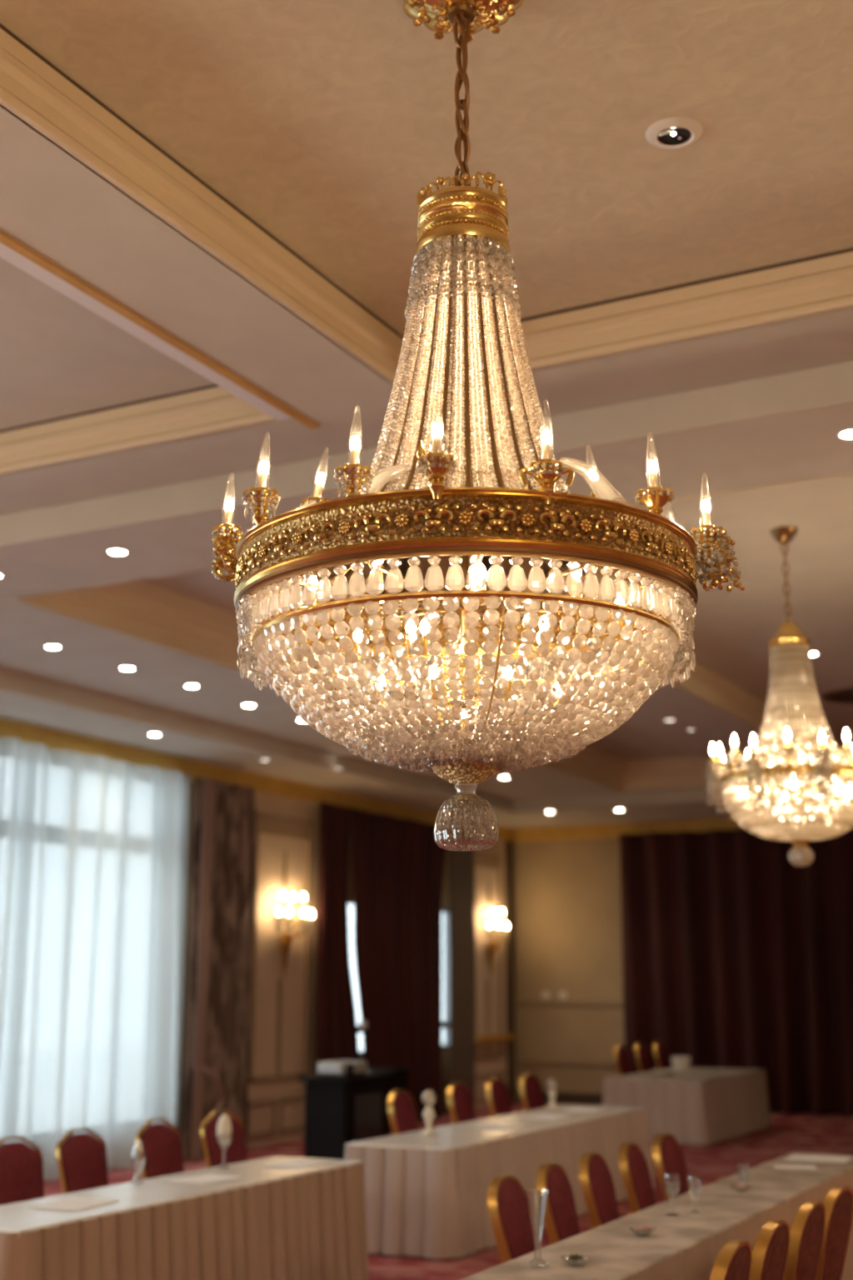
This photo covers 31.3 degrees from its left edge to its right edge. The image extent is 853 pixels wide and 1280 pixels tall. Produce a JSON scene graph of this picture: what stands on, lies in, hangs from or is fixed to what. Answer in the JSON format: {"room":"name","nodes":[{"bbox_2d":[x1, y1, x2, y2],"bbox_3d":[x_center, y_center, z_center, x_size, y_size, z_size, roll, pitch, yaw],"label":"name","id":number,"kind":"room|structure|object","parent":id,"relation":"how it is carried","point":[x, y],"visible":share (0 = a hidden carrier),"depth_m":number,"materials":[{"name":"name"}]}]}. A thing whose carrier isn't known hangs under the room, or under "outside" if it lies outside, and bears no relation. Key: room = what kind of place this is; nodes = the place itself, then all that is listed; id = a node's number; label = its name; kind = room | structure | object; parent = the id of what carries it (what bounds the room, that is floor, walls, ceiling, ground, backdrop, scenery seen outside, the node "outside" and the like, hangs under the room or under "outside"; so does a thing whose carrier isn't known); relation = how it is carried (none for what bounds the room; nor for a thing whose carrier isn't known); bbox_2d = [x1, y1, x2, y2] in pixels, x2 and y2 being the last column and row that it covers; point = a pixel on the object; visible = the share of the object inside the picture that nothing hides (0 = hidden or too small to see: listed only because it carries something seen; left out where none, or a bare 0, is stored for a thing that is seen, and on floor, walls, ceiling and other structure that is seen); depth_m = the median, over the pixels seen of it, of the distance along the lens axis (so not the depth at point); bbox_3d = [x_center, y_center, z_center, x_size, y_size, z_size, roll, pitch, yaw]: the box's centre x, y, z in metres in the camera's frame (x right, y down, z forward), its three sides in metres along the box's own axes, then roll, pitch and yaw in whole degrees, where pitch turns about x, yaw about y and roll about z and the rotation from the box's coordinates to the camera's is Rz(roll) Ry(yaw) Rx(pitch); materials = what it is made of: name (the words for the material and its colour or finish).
{"room":"event hall","nodes":[
{"label":"event hall","id":0,"kind":"room"},
{"bbox_2d":[0,736,189,1180],"bbox_3d":[-3.453,3.301,15.682,0.285,4.210,3.166,-7,-14,27],"label":"sheer curtain","id":1,"kind":"object","parent":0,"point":[93,848],"visible":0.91,"depth_m":15.61,"materials":[{"name":"white fabric"}]},
{"bbox_2d":[0,257,214,429],"bbox_3d":[-4.275,-1.853,6.934,5.200,0.250,5.590,-7,-14,27],"label":"ceiling","id":2,"kind":"structure","parent":0,"point":[59,357],"depth_m":8.06,"materials":[{"name":"beige paint"}]},
{"bbox_2d":[177,780,449,1145],"bbox_3d":[-5.078,2.702,13.462,0.250,4.460,27.700,-7,-14,27],"label":"wall","id":3,"kind":"structure","parent":0,"point":[445,1054],"depth_m":17.93,"materials":[{"name":"beige paint"}]},
{"bbox_2d":[0,717,514,842],"bbox_3d":[-4.887,0.618,13.832,0.180,0.230,27.700,-7,-14,27],"label":"trim","id":4,"kind":"structure","parent":3,"relation":"attached to","point":[25,732],"depth_m":18.16,"materials":[{"name":"gold metal"}]},
{"bbox_2d":[246,811,311,1137],"bbox_3d":[-1.819,4.138,18.998,0.035,3.860,1.350,-7,-14,27],"label":"trim","id":5,"kind":"structure","parent":3,"relation":"attached to","point":[265,823],"depth_m":18.91,"materials":[{"name":"beige"}]},
{"bbox_2d":[245,791,319,1148],"bbox_3d":[-1.892,4.082,19.050,0.130,4.230,1.750,-7,-14,27],"label":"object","id":6,"kind":"structure","parent":3,"relation":"attached to","point":[269,970],"depth_m":19.04,"materials":[{"name":"beige paint"}]},
{"bbox_2d":[275,850,315,979],"bbox_3d":[-1.641,3.443,19.147,0.342,1.640,0.875,-11,-17,40],"label":"wall sconce","id":7,"kind":"object","parent":3,"relation":"attached to","point":[285,940],"visible":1,"depth_m":19.03,"materials":[{"name":"gold metal"}]},
{"bbox_2d":[348,897,449,1057],"bbox_3d":[-0.484,4.906,22.082,0.120,2.160,3.720,-7,-14,27],"label":"window","id":8,"kind":"structure","parent":3,"relation":"in","point":[446,1024],"depth_m":23.57,"materials":[{"name":"grey"}]},
{"bbox_2d":[474,850,504,1101],"bbox_3d":[0.977,5.326,24.259,0.035,3.860,1.100,-7,-14,27],"label":"trim","id":9,"kind":"structure","parent":3,"relation":"attached to","point":[482,859],"depth_m":24.40,"materials":[{"name":"beige"}]},
{"bbox_2d":[474,835,507,1109],"bbox_3d":[0.904,5.271,24.311,0.130,4.230,1.500,-7,-14,27],"label":"trim","id":10,"kind":"structure","parent":3,"relation":"attached to","point":[483,910],"depth_m":24.36,"materials":[{"name":"beige paint"}]},
{"bbox_2d":[475,1034,513,1041],"bbox_3d":[1.015,6.287,24.022,0.160,0.080,1.400,-7,-14,27],"label":"trim","id":11,"kind":"structure","parent":3,"relation":"attached to","point":[497,1037],"depth_m":23.94,"materials":[{"name":"brown wood"}]},
{"bbox_2d":[486,875,509,975],"bbox_3d":[1.117,4.591,24.412,0.305,1.640,0.707,-8,-15,32],"label":"wall sconce","id":12,"kind":"object","parent":3,"relation":"attached to","point":[492,947],"visible":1,"depth_m":24.32,"materials":[{"name":"gold metal"}]},
{"bbox_2d":[505,840,515,1104],"bbox_3d":[1.324,5.438,25.049,0.160,4.230,0.230,-7,-14,27],"label":"trim","id":13,"kind":"structure","parent":3,"relation":"attached to","point":[508,844],"depth_m":24.98,"materials":[{"name":"brown wood"}]},
{"bbox_2d":[143,567,697,759],"bbox_3d":[0.841,0.291,16.312,2.150,0.300,12.900,-7,-14,27],"label":"ceiling","id":14,"kind":"structure","parent":0,"point":[627,742],"depth_m":13.23,"materials":[{"name":"beige paint"}]},
{"bbox_2d":[7,565,734,790],"bbox_3d":[0.841,0.642,16.233,2.130,0.420,12.880,-7,-14,27],"label":"ceiling recess","id":15,"kind":"structure","parent":14,"relation":"attached to","point":[137,608],"depth_m":12.92,"materials":[{"name":"beige paint"}]},
{"bbox_2d":[0,0,852,336],"bbox_3d":[0.870,-2.440,4.333,5.090,0.250,5.590,-7,-14,27],"label":"ceiling","id":16,"kind":"structure","parent":0,"point":[324,122],"depth_m":5.80,"materials":[{"name":"paint"}]},
{"bbox_2d":[210,0,744,851],"bbox_3d":[0.121,-0.769,4.743,1.392,2.830,1.458,-9,-15,34],"label":"crystal chandelier","id":17,"kind":"object","parent":16,"relation":"hanging from","point":[464,514],"visible":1,"depth_m":4.26,"materials":[{"name":"gold metal"}]},
{"bbox_2d":[645,116,703,149],"bbox_3d":[0.958,-1.952,5.878,0.220,0.022,0.220,-7,-14,27],"label":"recessed light","id":18,"kind":"object","parent":16,"relation":"in","point":[677,132],"visible":1,"depth_m":5.86,"materials":[{"name":"white metal"}]},
{"bbox_2d":[0,105,852,828],"bbox_3d":[1.781,-0.661,10.577,15.200,0.850,27.700,-7,-14,27],"label":"ceiling","id":19,"kind":"structure","parent":0,"point":[768,404],"depth_m":8.57,"materials":[{"name":"beige paint"}]},
{"bbox_2d":[44,645,61,649],"bbox_3d":[-3.120,0.060,12.684,0.143,0.008,0.143,-7,-14,27],"label":"recessed light","id":20,"kind":"object","parent":19,"relation":"in","point":[48,647],"visible":1,"depth_m":12.68,"materials":[{"name":"white"}]},
{"bbox_2d":[106,548,128,555],"bbox_3d":[-2.013,-0.570,9.893,0.143,0.008,0.143,-7,-14,27],"label":"recessed light","id":21,"kind":"object","parent":19,"relation":"in","point":[115,552],"visible":1,"depth_m":9.89,"materials":[{"name":"white"}]},
{"bbox_2d":[119,666,135,670],"bbox_3d":[-2.665,0.254,13.541,0.143,0.008,0.143,-7,-14,27],"label":"recessed light","id":22,"kind":"object","parent":19,"relation":"in","point":[128,668],"visible":1,"depth_m":13.54,"materials":[{"name":"white"}]},
{"bbox_2d":[0,242,291,420],"bbox_3d":[-2.026,-1.737,5.713,0.105,0.030,5.550,-7,-14,27],"label":"trim","id":23,"kind":"structure","parent":19,"relation":"attached to","point":[7,253],"depth_m":6.99,"materials":[{"name":"white"}]},
{"bbox_2d":[0,384,292,475],"bbox_3d":[-4.275,-1.590,6.875,5.180,0.251,5.570,-7,-14,27],"label":"trim","id":24,"kind":"structure","parent":19,"relation":"attached to","point":[214,410],"depth_m":8.58,"materials":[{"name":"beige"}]},
{"bbox_2d":[0,231,319,429],"bbox_3d":[-1.919,-1.711,5.748,0.050,0.014,5.720,-7,-14,27],"label":"trim","id":25,"kind":"structure","parent":19,"relation":"attached to","point":[5,239],"depth_m":6.93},
{"bbox_2d":[184,684,199,688],"bbox_3d":[-2.219,0.439,14.359,0.143,0.008,0.143,-7,-14,27],"label":"recessed light","id":26,"kind":"object","parent":19,"relation":"in","point":[190,686],"visible":1,"depth_m":14.36,"materials":[{"name":"white"}]},
{"bbox_2d":[242,704,256,707],"bbox_3d":[-1.792,0.663,15.352,0.143,0.008,0.143,-7,-14,27],"label":"recessed light","id":27,"kind":"object","parent":19,"relation":"in","point":[243,705],"visible":1,"depth_m":15.35,"materials":[{"name":"white"}]},
{"bbox_2d":[0,23,852,384],"bbox_3d":[0.870,-2.178,4.273,5.070,0.251,5.570,-7,-14,27],"label":"trim","id":28,"kind":"structure","parent":19,"relation":"attached to","point":[30,89],"depth_m":6.82,"materials":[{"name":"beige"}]},
{"bbox_2d":[837,428,852,439],"bbox_3d":[2.173,-1.051,7.766,0.143,0.008,0.143,-7,-14,27],"label":"recessed light","id":29,"kind":"object","parent":19,"relation":"in","point":[847,434],"visible":1,"depth_m":7.77,"materials":[{"name":"white"}]},
{"bbox_2d":[44,1102,852,1279],"bbox_3d":[1.781,4.192,9.481,15.600,0.200,28.100,-7,-14,27],"label":"floor","id":30,"kind":"structure","parent":0,"point":[787,1133],"depth_m":16.96,"materials":[{"name":"carpet"}]},
{"bbox_2d":[0,737,2,768],"bbox_3d":[-5.091,2.598,12.569,0.289,4.210,4.299,-7,-14,27],"label":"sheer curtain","id":31,"kind":"object","parent":30,"relation":"on","point":[1,738],"visible":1,"depth_m":14.81,"materials":[{"name":"white fabric"}]},
{"bbox_2d":[0,1135,44,1204],"bbox_3d":[-2.309,3.501,9.097,0.566,0.986,0.492,-7,-14,27],"label":"banquet chair","id":32,"kind":"object","parent":30,"relation":"on","point":[22,1179],"visible":0.33,"depth_m":9.25,"materials":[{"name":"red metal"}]},
{"bbox_2d":[55,1127,109,1194],"bbox_3d":[-2.015,3.626,9.649,0.566,0.986,0.492,-6,-14,24],"label":"banquet chair","id":33,"kind":"object","parent":30,"relation":"on","point":[82,1160],"visible":0.4,"depth_m":9.75,"materials":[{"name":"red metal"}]},
{"bbox_2d":[135,1117,184,1179],"bbox_3d":[-1.642,3.785,10.352,0.566,0.986,0.492,-6,-14,26],"label":"banquet chair","id":34,"kind":"object","parent":30,"relation":"on","point":[162,1142],"visible":0.34,"depth_m":10.46,"materials":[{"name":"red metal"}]},
{"bbox_2d":[0,1155,369,1279],"bbox_3d":[-1.493,3.546,8.766,0.919,0.746,3.531,-7,-14,27],"label":"banquet table","id":35,"kind":"object","parent":30,"relation":"on","point":[309,1222],"visible":0.95,"depth_m":8.58,"materials":[{"name":"white fabric"}]},
{"bbox_2d":[26,1197,119,1210],"bbox_3d":[-1.883,3.011,8.115,0.300,0.003,0.420,-5,-14,21],"label":"paper sheet","id":36,"kind":"object","parent":35,"relation":"on","point":[72,1203],"visible":1,"depth_m":8.09,"materials":[{"name":"white paper"}]},
{"bbox_2d":[130,1141,145,1183],"bbox_3d":[-1.705,3.089,8.984,0.090,0.235,0.090,-7,-14,27],"label":"goblet","id":37,"kind":"object","parent":35,"relation":"on","point":[136,1142],"visible":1,"depth_m":8.97,"materials":[{"name":"clear glass"}]},
{"bbox_2d":[165,1174,244,1184],"bbox_3d":[-1.331,3.246,9.154,0.280,0.003,0.400,-8,-15,32],"label":"paper sheet","id":38,"kind":"object","parent":35,"relation":"on","point":[207,1178],"visible":1,"depth_m":9.15,"materials":[{"name":"white paper"}]},
{"bbox_2d":[215,1113,231,1168],"bbox_3d":[-1.296,3.204,9.723,0.096,0.335,0.096,-7,-14,27],"label":"goblet","id":39,"kind":"object","parent":35,"relation":"on","point":[224,1126],"visible":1,"depth_m":9.70,"materials":[{"name":"clear glass"}]},
{"bbox_2d":[261,1160,328,1169],"bbox_3d":[-0.855,3.415,9.902,0.280,0.003,0.400,-5,-14,22],"label":"paper sheet","id":40,"kind":"object","parent":35,"relation":"on","point":[299,1164],"visible":1,"depth_m":9.87,"materials":[{"name":"white paper"}]},
{"bbox_2d":[182,776,255,1160],"bbox_3d":[-2.315,3.736,17.538,0.310,4.200,1.292,-7,-14,27],"label":"drape","id":41,"kind":"object","parent":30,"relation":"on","point":[222,920],"visible":0.94,"depth_m":17.51,"materials":[{"name":"brown fabric"}]},
{"bbox_2d":[200,1110,247,1168],"bbox_3d":[-1.295,3.932,11.003,0.566,0.986,0.492,-7,-15,29],"label":"banquet chair","id":42,"kind":"object","parent":30,"relation":"on","point":[236,1152],"visible":0.27,"depth_m":11.10,"materials":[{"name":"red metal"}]},
{"bbox_2d":[316,801,359,1074],"bbox_3d":[-1.119,4.286,19.973,0.115,4.200,1.160,-7,-14,27],"label":"drape","id":43,"kind":"object","parent":30,"relation":"on","point":[337,1034],"visible":0.79,"depth_m":19.90,"materials":[{"name":"brown fabric"}]},
{"bbox_2d":[298,1072,395,1159],"bbox_3d":[-0.855,5.178,16.410,0.600,0.930,1.080,-7,-14,27],"label":"lectern","id":44,"kind":"object","parent":30,"relation":"on","point":[339,1112],"visible":0.69,"depth_m":16.06,"materials":[{"name":"black paint"}]},
{"bbox_2d":[317,1060,367,1077],"bbox_3d":[-0.889,4.613,16.359,0.360,0.150,0.560,-7,-14,27],"label":"projector","id":45,"kind":"object","parent":44,"relation":"on","point":[341,1068],"visible":1,"depth_m":16.16,"materials":[{"name":"white plastic"}]},
{"bbox_2d":[359,1019,369,1073],"bbox_3d":[-0.687,4.504,16.855,0.119,0.580,0.248,-1,-13,2],"label":"gooseneck microphone","id":46,"kind":"object","parent":44,"relation":"on","point":[363,1023],"visible":0.62,"depth_m":16.83,"materials":[{"name":"silver metal"}]},
{"bbox_2d":[367,1067,411,1134],"bbox_3d":[-0.690,5.880,19.362,0.560,0.780,1.060,-7,-14,27],"label":"base cabinet","id":47,"kind":"object","parent":30,"relation":"on","point":[400,1082],"visible":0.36,"depth_m":19.49,"materials":[{"name":"black paint"}]},
{"bbox_2d":[350,808,448,1120],"bbox_3d":[-0.342,4.619,21.448,0.163,4.200,2.960,-7,-14,27],"label":"drape","id":48,"kind":"object","parent":30,"relation":"on","point":[399,865],"visible":0.86,"depth_m":21.42,"materials":[{"name":"brown fabric"}]},
{"bbox_2d":[387,1090,419,1134],"bbox_3d":[-0.017,4.468,13.353,0.575,0.976,0.430,-7,-14,27],"label":"banquet chair","id":49,"kind":"object","parent":30,"relation":"on","point":[402,1113],"visible":0.38,"depth_m":13.45,"materials":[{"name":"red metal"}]},
{"bbox_2d":[446,1082,475,1124],"bbox_3d":[0.522,4.697,14.367,0.575,0.976,0.430,-7,-14,28],"label":"banquet chair","id":50,"kind":"object","parent":30,"relation":"on","point":[460,1100],"visible":0.44,"depth_m":14.46,"materials":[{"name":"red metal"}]},
{"bbox_2d":[485,1077,512,1117],"bbox_3d":[0.917,4.865,15.112,0.575,0.976,0.430,-7,-14,28],"label":"banquet chair","id":51,"kind":"object","parent":30,"relation":"on","point":[498,1097],"visible":0.41,"depth_m":15.20,"materials":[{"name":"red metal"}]},
{"bbox_2d":[344,1104,654,1259],"bbox_3d":[0.744,4.456,12.796,1.042,0.746,4.399,-7,-14,27],"label":"banquet table","id":52,"kind":"object","parent":30,"relation":"on","point":[426,1196],"visible":0.72,"depth_m":11.15,"materials":[{"name":"white fabric"}]},
{"bbox_2d":[421,1090,436,1134],"bbox_3d":[0.019,3.684,11.860,0.120,0.340,0.120,-7,-14,27],"label":"ornament","id":53,"kind":"object","parent":52,"relation":"on","point":[428,1097],"visible":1,"depth_m":11.83,"materials":[{"name":"beige ceramic"}]},
{"bbox_2d":[471,1123,524,1129],"bbox_3d":[0.593,4.007,12.521,0.300,0.003,0.450,-6,-14,24],"label":"paper sheet","id":54,"kind":"object","parent":52,"relation":"on","point":[492,1126],"visible":1,"depth_m":12.52,"materials":[{"name":"white paper"}]},
{"bbox_2d":[520,1114,572,1119],"bbox_3d":[1.054,4.202,13.387,0.300,0.003,0.450,-7,-15,29],"label":"paper sheet","id":55,"kind":"object","parent":52,"relation":"on","point":[543,1117],"visible":1,"depth_m":13.38,"materials":[{"name":"white paper"}]},
{"bbox_2d":[547,1078,558,1106],"bbox_3d":[1.205,4.333,14.547,0.100,0.260,0.100,-7,-14,27],"label":"ornament","id":56,"kind":"object","parent":52,"relation":"on","point":[552,1083],"visible":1,"depth_m":14.52,"materials":[{"name":"beige ceramic"}]},
{"bbox_2d":[562,1107,607,1112],"bbox_3d":[1.468,4.378,14.166,0.300,0.003,0.450,-6,-14,24],"label":"paper sheet","id":57,"kind":"object","parent":52,"relation":"on","point":[575,1109],"visible":1,"depth_m":14.17,"materials":[{"name":"white paper"}]},
{"bbox_2d":[487,1175,536,1263],"bbox_3d":[0.633,3.236,7.766,0.575,0.917,0.400,-6,-14,26],"label":"banquet chair","id":58,"kind":"object","parent":30,"relation":"on","point":[507,1203],"visible":0.63,"depth_m":7.83,"materials":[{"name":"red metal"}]},
{"bbox_2d":[519,1073,544,1110],"bbox_3d":[1.295,5.026,15.823,0.575,0.976,0.430,-7,-15,29],"label":"banquet chair","id":59,"kind":"object","parent":30,"relation":"on","point":[530,1087],"visible":0.46,"depth_m":15.92,"materials":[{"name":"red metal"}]},
{"bbox_2d":[536,1163,580,1244],"bbox_3d":[0.922,3.358,8.310,0.575,0.917,0.400,-6,-14,24],"label":"banquet chair","id":60,"kind":"object","parent":30,"relation":"on","point":[561,1220],"visible":0.6,"depth_m":8.37,"materials":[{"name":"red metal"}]},
{"bbox_2d":[579,1152,619,1228],"bbox_3d":[1.212,3.482,8.856,0.575,0.917,0.400,-6,-14,25],"label":"banquet chair","id":61,"kind":"object","parent":30,"relation":"on","point":[597,1182],"visible":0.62,"depth_m":8.91,"materials":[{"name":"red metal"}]},
{"bbox_2d":[614,1045,633,1075],"bbox_3d":[2.925,6.155,21.019,0.575,1.064,0.430,-7,-15,30],"label":"banquet chair","id":62,"kind":"object","parent":30,"relation":"on","point":[622,1057],"visible":0.47,"depth_m":21.12,"materials":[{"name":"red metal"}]},
{"bbox_2d":[619,1142,656,1213],"bbox_3d":[1.516,3.611,9.427,0.575,0.917,0.400,-6,-14,24],"label":"banquet chair","id":63,"kind":"object","parent":30,"relation":"on","point":[635,1172],"visible":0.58,"depth_m":9.47,"materials":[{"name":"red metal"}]},
{"bbox_2d":[635,1042,652,1072],"bbox_3d":[3.316,6.321,21.754,0.575,1.064,0.430,-7,-15,29],"label":"banquet chair","id":64,"kind":"object","parent":30,"relation":"on","point":[642,1052],"visible":0.51,"depth_m":21.84,"materials":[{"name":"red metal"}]},
{"bbox_2d":[460,1152,852,1279],"bbox_3d":[1.315,3.289,7.630,0.695,0.746,6.620,-7,-14,27],"label":"banquet table","id":65,"kind":"object","parent":30,"relation":"on","point":[685,1246],"visible":0.58,"depth_m":7.43,"materials":[{"name":"white fabric"}]},
{"bbox_2d":[525,1188,549,1266],"bbox_3d":[0.465,2.467,6.378,0.104,0.300,0.104,-7,-14,27],"label":"vase","id":66,"kind":"object","parent":65,"relation":"on","point":[546,1263],"visible":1,"depth_m":6.37,"materials":[{"name":"clear glass"}]},
{"bbox_2d":[561,1253,590,1265],"bbox_3d":[0.627,2.598,6.378,0.124,0.044,0.124,-7,-14,27],"label":"glass dish","id":67,"kind":"object","parent":65,"relation":"on","point":[573,1259],"visible":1,"depth_m":6.35,"materials":[{"name":"green"}]},
{"bbox_2d":[629,1225,655,1235],"bbox_3d":[1.014,2.767,7.127,0.124,0.045,0.124,-7,-14,27],"label":"glass dish","id":68,"kind":"object","parent":65,"relation":"on","point":[639,1231],"visible":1,"depth_m":7.10,"materials":[{"name":"pink"}]},
{"bbox_2d":[663,1173,679,1214],"bbox_3d":[1.256,2.832,7.769,0.084,0.200,0.084,-7,-14,27],"label":"stemmed glass","id":69,"kind":"object","parent":65,"relation":"on","point":[672,1188],"visible":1,"depth_m":7.75,"materials":[{"name":"clear glass"}]},
{"bbox_2d":[687,1175,701,1213],"bbox_3d":[1.382,2.857,7.835,0.072,0.180,0.072,-7,-14,27],"label":"stemmed glass","id":70,"kind":"object","parent":65,"relation":"on","point":[693,1211],"visible":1,"depth_m":7.83,"materials":[{"name":"clear glass"}]},
{"bbox_2d":[730,1184,752,1191],"bbox_3d":[1.788,3.106,8.626,0.124,0.043,0.124,-7,-14,27],"label":"glass dish","id":71,"kind":"object","parent":65,"relation":"on","point":[737,1187],"visible":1,"depth_m":8.60,"materials":[{"name":"pink"}]},
{"bbox_2d":[737,1163,749,1180],"bbox_3d":[1.902,3.194,9.122,0.072,0.090,0.072,-7,-14,27],"label":"glass tumbler","id":72,"kind":"object","parent":65,"relation":"on","point":[739,1178],"visible":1,"depth_m":9.12,"materials":[{"name":"clear glass"}]},
{"bbox_2d":[774,1164,817,1169],"bbox_3d":[2.368,3.382,9.756,0.260,0.003,0.200,-2,-13,10],"label":"paper sheet","id":73,"kind":"object","parent":65,"relation":"on","point":[777,1166],"visible":1,"depth_m":9.74,"materials":[{"name":"white paper"}]},
{"bbox_2d":[784,1154,852,1162],"bbox_3d":[2.639,3.488,10.223,0.400,0.003,0.340,-6,-14,24],"label":"paper sheet","id":74,"kind":"object","parent":65,"relation":"on","point":[795,1157],"visible":1,"depth_m":10.20,"materials":[{"name":"white paper"}]},
{"bbox_2d":[653,1040,669,1069],"bbox_3d":[3.683,6.477,22.446,0.575,1.064,0.430,-6,-14,27],"label":"banquet chair","id":75,"kind":"object","parent":30,"relation":"on","point":[660,1052],"visible":0.41,"depth_m":22.52,"materials":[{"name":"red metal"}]},
{"bbox_2d":[652,1133,690,1200],"bbox_3d":[1.817,3.739,9.994,0.575,0.917,0.400,-7,-15,30],"label":"banquet chair","id":76,"kind":"object","parent":30,"relation":"on","point":[668,1157],"visible":0.48,"depth_m":10.08,"materials":[{"name":"red fabric"}]},
{"bbox_2d":[602,1067,770,1144],"bbox_3d":[3.434,6.048,19.845,1.428,0.746,3.084,-7,-14,27],"label":"banquet table","id":77,"kind":"object","parent":30,"relation":"on","point":[697,1106],"visible":0.84,"depth_m":18.73,"materials":[{"name":"white fabric"}]},
{"bbox_2d":[652,1070,678,1074],"bbox_3d":[3.068,5.558,19.516,0.340,0.060,0.340,-7,-14,27],"label":"serving bowl","id":78,"kind":"object","parent":77,"relation":"on","point":[658,1072],"visible":1,"depth_m":19.41,"materials":[{"name":"beige ceramic"}]},
{"bbox_2d":[670,1055,690,1070],"bbox_3d":[3.422,5.702,20.450,0.270,0.190,0.270,-7,-14,27],"label":"pot","id":79,"kind":"object","parent":77,"relation":"on","point":[678,1062],"visible":0.98,"depth_m":20.35,"materials":[{"name":"beige ceramic"}]},
{"bbox_2d":[707,1240,752,1279],"bbox_3d":[0.905,2.717,5.604,0.575,0.976,0.430,-6,-14,25],"label":"banquet chair","id":80,"kind":"object","parent":30,"relation":"on","point":[733,1262],"visible":1,"depth_m":5.52,"materials":[{"name":"red fabric"}]},
{"bbox_2d":[750,1220,789,1279],"bbox_3d":[1.163,2.827,6.088,0.575,0.976,0.430,-6,-14,26],"label":"banquet chair","id":81,"kind":"object","parent":30,"relation":"on","point":[770,1250],"visible":0.92,"depth_m":5.99,"materials":[{"name":"red fabric"}]},
{"bbox_2d":[784,1200,826,1279],"bbox_3d":[1.447,2.948,6.624,0.575,0.976,0.430,-7,-14,28],"label":"banquet chair","id":82,"kind":"object","parent":30,"relation":"on","point":[807,1228],"visible":0.85,"depth_m":6.51,"materials":[{"name":"red fabric"}]},
{"bbox_2d":[816,1186,852,1279],"bbox_3d":[1.704,3.057,7.108,0.575,0.976,0.430,-7,-15,30],"label":"banquet chair","id":83,"kind":"object","parent":30,"relation":"on","point":[838,1202],"visible":0.66,"depth_m":7.02,"materials":[{"name":"red fabric"}]},
{"bbox_2d":[449,827,475,1114],"bbox_3d":[0.544,4.984,23.066,0.096,4.200,0.840,-7,-14,27],"label":"wall","id":84,"kind":"structure","parent":0,"point":[462,896],"depth_m":23.04,"materials":[{"name":"brown paint"}]},
{"bbox_2d":[512,837,841,1114],"bbox_3d":[8.212,4.633,22.101,15.700,4.500,0.250,-7,-14,27],"label":"wall","id":85,"kind":"structure","parent":0,"point":[567,902],"depth_m":24.95,"materials":[{"name":"beige paint"}]},
{"bbox_2d":[542,991,549,999],"bbox_3d":[1.962,5.840,24.995,0.130,0.120,0.018,-7,-14,27],"label":"wall switch","id":86,"kind":"object","parent":85,"relation":"attached to","point":[546,995],"visible":1,"depth_m":24.98,"materials":[{"name":"white plastic"}]},
{"bbox_2d":[520,1091,603,1105],"bbox_3d":[2.399,7.369,24.410,1.950,0.180,0.030,-7,-14,27],"label":"baseboard","id":87,"kind":"structure","parent":85,"relation":"attached to","point":[596,1099],"depth_m":24.39,"materials":[{"name":"brown wood"}]},
{"bbox_2d":[559,991,566,999],"bbox_3d":[2.229,5.810,24.860,0.130,0.120,0.018,-7,-14,27],"label":"wall switch","id":88,"kind":"object","parent":85,"relation":"attached to","point":[562,995],"visible":1,"depth_m":24.86,"materials":[{"name":"white plastic"}]},
{"bbox_2d":[518,1000,624,1065],"bbox_3d":[2.397,6.364,24.633,1.950,1.000,0.040,-7,-14,27],"label":"trim","id":89,"kind":"structure","parent":85,"relation":"attached to","point":[547,1002],"depth_m":24.65,"materials":[{"name":"beige wood"}]},
{"bbox_2d":[513,817,818,842],"bbox_3d":[8.171,2.539,22.336,15.060,0.230,0.200,-7,-14,27],"label":"trim","id":90,"kind":"structure","parent":85,"relation":"attached to","point":[607,830],"depth_m":24.84,"materials":[{"name":"gold metal"}]},
{"bbox_2d":[619,828,852,1115],"bbox_3d":[8.851,4.567,21.285,12.920,4.230,0.467,-7,-14,27],"label":"stage curtain","id":91,"kind":"object","parent":85,"relation":"hanging from","point":[736,954],"visible":0.83,"depth_m":23.30,"materials":[{"name":"red fabric"}]},
{"bbox_2d":[638,474,852,747],"bbox_3d":[6.177,-0.265,13.602,7.630,0.410,12.900,-7,-14,27],"label":"ceiling","id":92,"kind":"structure","parent":0,"point":[734,630],"depth_m":12.02,"materials":[{"name":"beige paint"}]},
{"bbox_2d":[610,472,852,760],"bbox_3d":[6.177,0.086,13.523,7.610,0.310,12.880,-7,-14,27],"label":"trim","id":93,"kind":"structure","parent":92,"relation":"attached to","point":[704,683],"depth_m":15.43,"materials":[{"name":"beige"}]},
{"bbox_2d":[705,525,852,866],"bbox_3d":[2.461,0.363,10.221,1.138,2.305,1.142,6,-14,-25],"label":"crystal chandelier","id":94,"kind":"object","parent":92,"relation":"hanging from","point":[744,790],"visible":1,"depth_m":9.92,"materials":[{"name":"clear glass"}]},
{"bbox_2d":[821,687,852,704],"bbox_3d":[4.798,0.611,16.481,1.000,0.030,1.000,-7,-14,27],"label":"ceiling vent","id":95,"kind":"object","parent":92,"relation":"in","point":[842,696],"visible":1,"depth_m":16.46,"materials":[{"name":"brown metal"}]},
{"bbox_2d":[829,690,852,703],"bbox_3d":[4.798,0.611,16.481,0.900,0.030,0.900,-7,-14,27],"label":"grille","id":96,"kind":"object","parent":95,"relation":"attached to","point":[836,697],"depth_m":16.47,"materials":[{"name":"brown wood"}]},
{"label":"outside","id":97,"kind":"structure","parent":0,"visible":0},
{"bbox_2d":[358,1039,444,1050],"bbox_3d":[-13.435,8.887,28.227,29.000,0.100,80.000,-7,-14,27],"label":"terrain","id":98,"kind":"structure","parent":97,"point":[360,1041],"depth_m":61.05,"materials":[{"name":"white"}]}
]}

